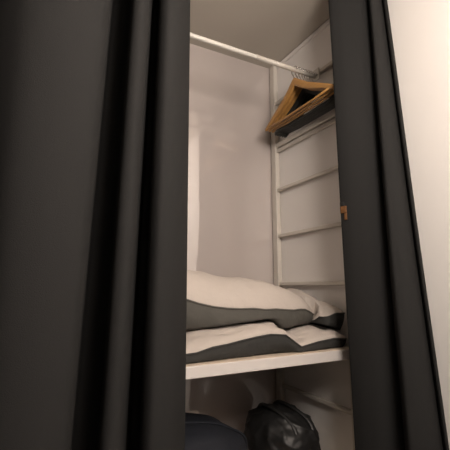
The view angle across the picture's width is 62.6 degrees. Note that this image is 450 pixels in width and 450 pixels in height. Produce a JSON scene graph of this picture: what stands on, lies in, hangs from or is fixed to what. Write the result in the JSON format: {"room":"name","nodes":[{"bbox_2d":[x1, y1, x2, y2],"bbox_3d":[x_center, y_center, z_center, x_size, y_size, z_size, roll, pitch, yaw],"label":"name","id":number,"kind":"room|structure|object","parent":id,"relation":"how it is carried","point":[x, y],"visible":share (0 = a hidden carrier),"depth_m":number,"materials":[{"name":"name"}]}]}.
{"room":"bedroom","nodes":[
{"label":"bedroom","id":0,"kind":"room"},
{"bbox_2d":[185,43,275,432],"bbox_3d":[-0.789,0.476,0.868,2.366,2.397,0.100,5,-10,-27],"label":"wall","id":1,"kind":"structure","parent":0,"point":[230,232],"depth_m":1.33,"materials":[{"name":"white paint"}]},
{"bbox_2d":[190,0,328,68],"bbox_3d":[-0.105,-0.963,-0.333,2.466,0.060,3.242,5,-10,-27],"label":"ceiling","id":2,"kind":"structure","parent":0,"point":[271,29],"depth_m":1.25,"materials":[{"name":"paint"}]},
{"bbox_3d":[-0.135,-0.739,0.803,1.238,0.018,0.028,5,-10,-27],"label":"rail","id":3,"kind":"object","parent":2,"relation":"attached to","visible":0},
{"bbox_2d":[0,0,189,449],"bbox_3d":[-0.390,0.414,0.470,0.765,2.362,0.173,5,-10,-27],"label":"curtain","id":4,"kind":"object","parent":3,"relation":"hanging from","point":[94,94],"visible":1,"depth_m":0.58,"materials":[{"name":"grey fabric"}]},
{"bbox_2d":[328,0,448,449],"bbox_3d":[0.390,0.469,0.807,0.120,2.362,0.208,5,-10,-27],"label":"curtain","id":5,"kind":"object","parent":3,"relation":"hanging from","point":[397,403],"visible":1,"depth_m":0.89,"materials":[{"name":"grey fabric"}]},
{"bbox_2d":[277,0,449,449],"bbox_3d":[0.943,0.338,0.011,0.100,2.397,3.042,5,-10,-27],"label":"wall","id":6,"kind":"structure","parent":0,"point":[420,29],"depth_m":1.02,"materials":[{"name":"paint"}]},
{"bbox_2d":[276,19,329,69],"bbox_3d":[0.896,-0.839,0.177,0.007,0.014,3.040,5,-10,-27],"label":"trim","id":7,"kind":"structure","parent":6,"relation":"attached to","point":[321,28],"depth_m":1.31,"materials":[{"name":"paint"}]},
{"bbox_3d":[-0.105,1.463,-0.726,2.466,0.060,3.242,5,-10,-27],"label":"floor","id":8,"kind":"structure","parent":0,"visible":0},
{"bbox_2d":[270,60,354,449],"bbox_3d":[0.273,0.522,1.144,0.024,2.396,0.375,5,-10,-27],"label":"closet frame","id":9,"kind":"object","parent":8,"relation":"on","point":[328,120],"visible":0.51,"depth_m":1.30,"materials":[{"name":"white wood"}]},
{"bbox_2d":[190,32,319,81],"bbox_3d":[-0.066,-0.530,1.043,0.838,0.040,0.032,5,-10,-27],"label":"rail","id":10,"kind":"object","parent":9,"relation":"attached to","point":[315,77],"visible":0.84,"depth_m":1.12,"materials":[{"name":"white metal"}]},
{"bbox_2d":[265,66,333,130],"bbox_3d":[0.224,-0.434,1.181,0.011,0.158,0.336,5,-10,-27],"label":"clothes hanger","id":11,"kind":"object","parent":10,"relation":"hanging from","point":[295,82],"visible":0.96,"depth_m":1.17,"materials":[{"name":"brown wood"}]},
{"bbox_2d":[268,67,333,131],"bbox_3d":[0.236,-0.433,1.188,0.011,0.158,0.336,5,-10,-27],"label":"clothes hanger","id":12,"kind":"object","parent":10,"relation":"hanging from","point":[296,88],"visible":0.57,"depth_m":1.21,"materials":[{"name":"brown wood"}]},
{"bbox_2d":[272,68,333,132],"bbox_3d":[0.249,-0.432,1.194,0.011,0.158,0.336,5,-10,-27],"label":"clothes hanger","id":13,"kind":"object","parent":10,"relation":"hanging from","point":[300,88],"visible":0.43,"depth_m":1.21,"materials":[{"name":"brown wood"}]},
{"bbox_2d":[275,69,333,135],"bbox_3d":[0.260,-0.427,1.199,0.008,0.166,0.341,5,-10,-27],"label":"clothes hanger","id":14,"kind":"object","parent":10,"relation":"hanging from","point":[303,91],"visible":0.52,"depth_m":1.21,"materials":[{"name":"wood"}]},
{"bbox_2d":[277,70,333,135],"bbox_3d":[0.270,-0.426,1.204,0.008,0.166,0.341,5,-10,-27],"label":"clothes hanger","id":15,"kind":"object","parent":10,"relation":"hanging from","point":[306,94],"visible":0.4,"depth_m":1.22,"materials":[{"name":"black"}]},
{"bbox_2d":[280,71,334,136],"bbox_3d":[0.279,-0.425,1.209,0.008,0.166,0.341,5,-10,-27],"label":"clothes hanger","id":16,"kind":"object","parent":10,"relation":"hanging from","point":[309,94],"visible":0.3,"depth_m":1.22,"materials":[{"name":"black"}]},
{"bbox_2d":[282,72,334,136],"bbox_3d":[0.288,-0.425,1.214,0.008,0.166,0.341,5,-10,-27],"label":"clothes hanger","id":17,"kind":"object","parent":10,"relation":"hanging from","point":[311,95],"visible":0.26,"depth_m":1.23,"materials":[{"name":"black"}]},
{"bbox_2d":[284,72,334,137],"bbox_3d":[0.297,-0.424,1.218,0.008,0.166,0.341,5,-10,-27],"label":"clothes hanger","id":18,"kind":"object","parent":10,"relation":"hanging from","point":[313,96],"visible":0.2,"depth_m":1.23,"materials":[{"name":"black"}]},
{"bbox_2d":[186,346,349,379],"bbox_3d":[-0.106,0.343,0.967,0.837,0.034,0.390,5,-10,-27],"label":"shelf","id":19,"kind":"object","parent":9,"relation":"attached to","point":[287,359],"visible":0.2,"depth_m":0.85,"materials":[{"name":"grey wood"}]},
{"bbox_2d":[186,320,346,363],"bbox_3d":[-0.105,0.286,0.962,0.861,0.074,0.338,5,-10,-27],"label":"pillow","id":20,"kind":"object","parent":19,"relation":"on","point":[260,337],"visible":0.35,"depth_m":0.88,"materials":[{"name":"white fabric"}]},
{"bbox_2d":[186,270,313,329],"bbox_3d":[-0.139,0.185,0.944,0.849,0.164,0.231,4,-10,-22],"label":"pillow","id":21,"kind":"object","parent":20,"relation":"on","point":[212,300],"visible":0.46,"depth_m":0.91,"materials":[{"name":"white fabric"}]},
{"bbox_2d":[287,289,344,329],"bbox_3d":[0.236,0.257,1.156,0.083,0.115,0.317,5,-10,-27],"label":"pillow","id":22,"kind":"object","parent":20,"relation":"on","point":[327,315],"visible":0.47,"depth_m":1.04,"materials":[{"name":"white fabric"}]},
{"bbox_3d":[-0.106,0.691,0.910,0.837,0.034,0.391,5,-10,-27],"label":"shelf","id":23,"kind":"object","parent":9,"relation":"attached to","visible":0},
{"bbox_2d":[185,412,247,449],"bbox_3d":[-0.197,0.559,0.851,0.549,0.202,0.297,5,-10,-27],"label":"fabric bundle","id":24,"kind":"object","parent":23,"relation":"on","point":[202,431],"visible":0.33,"depth_m":0.87,"materials":[{"name":"blue fabric"}]},
{"bbox_2d":[243,400,320,449],"bbox_3d":[0.163,0.613,1.085,0.205,0.173,0.246,5,-10,-27],"label":"bag","id":25,"kind":"object","parent":23,"relation":"on","point":[279,425],"visible":0.99,"depth_m":1.02,"materials":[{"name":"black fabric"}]}
]}

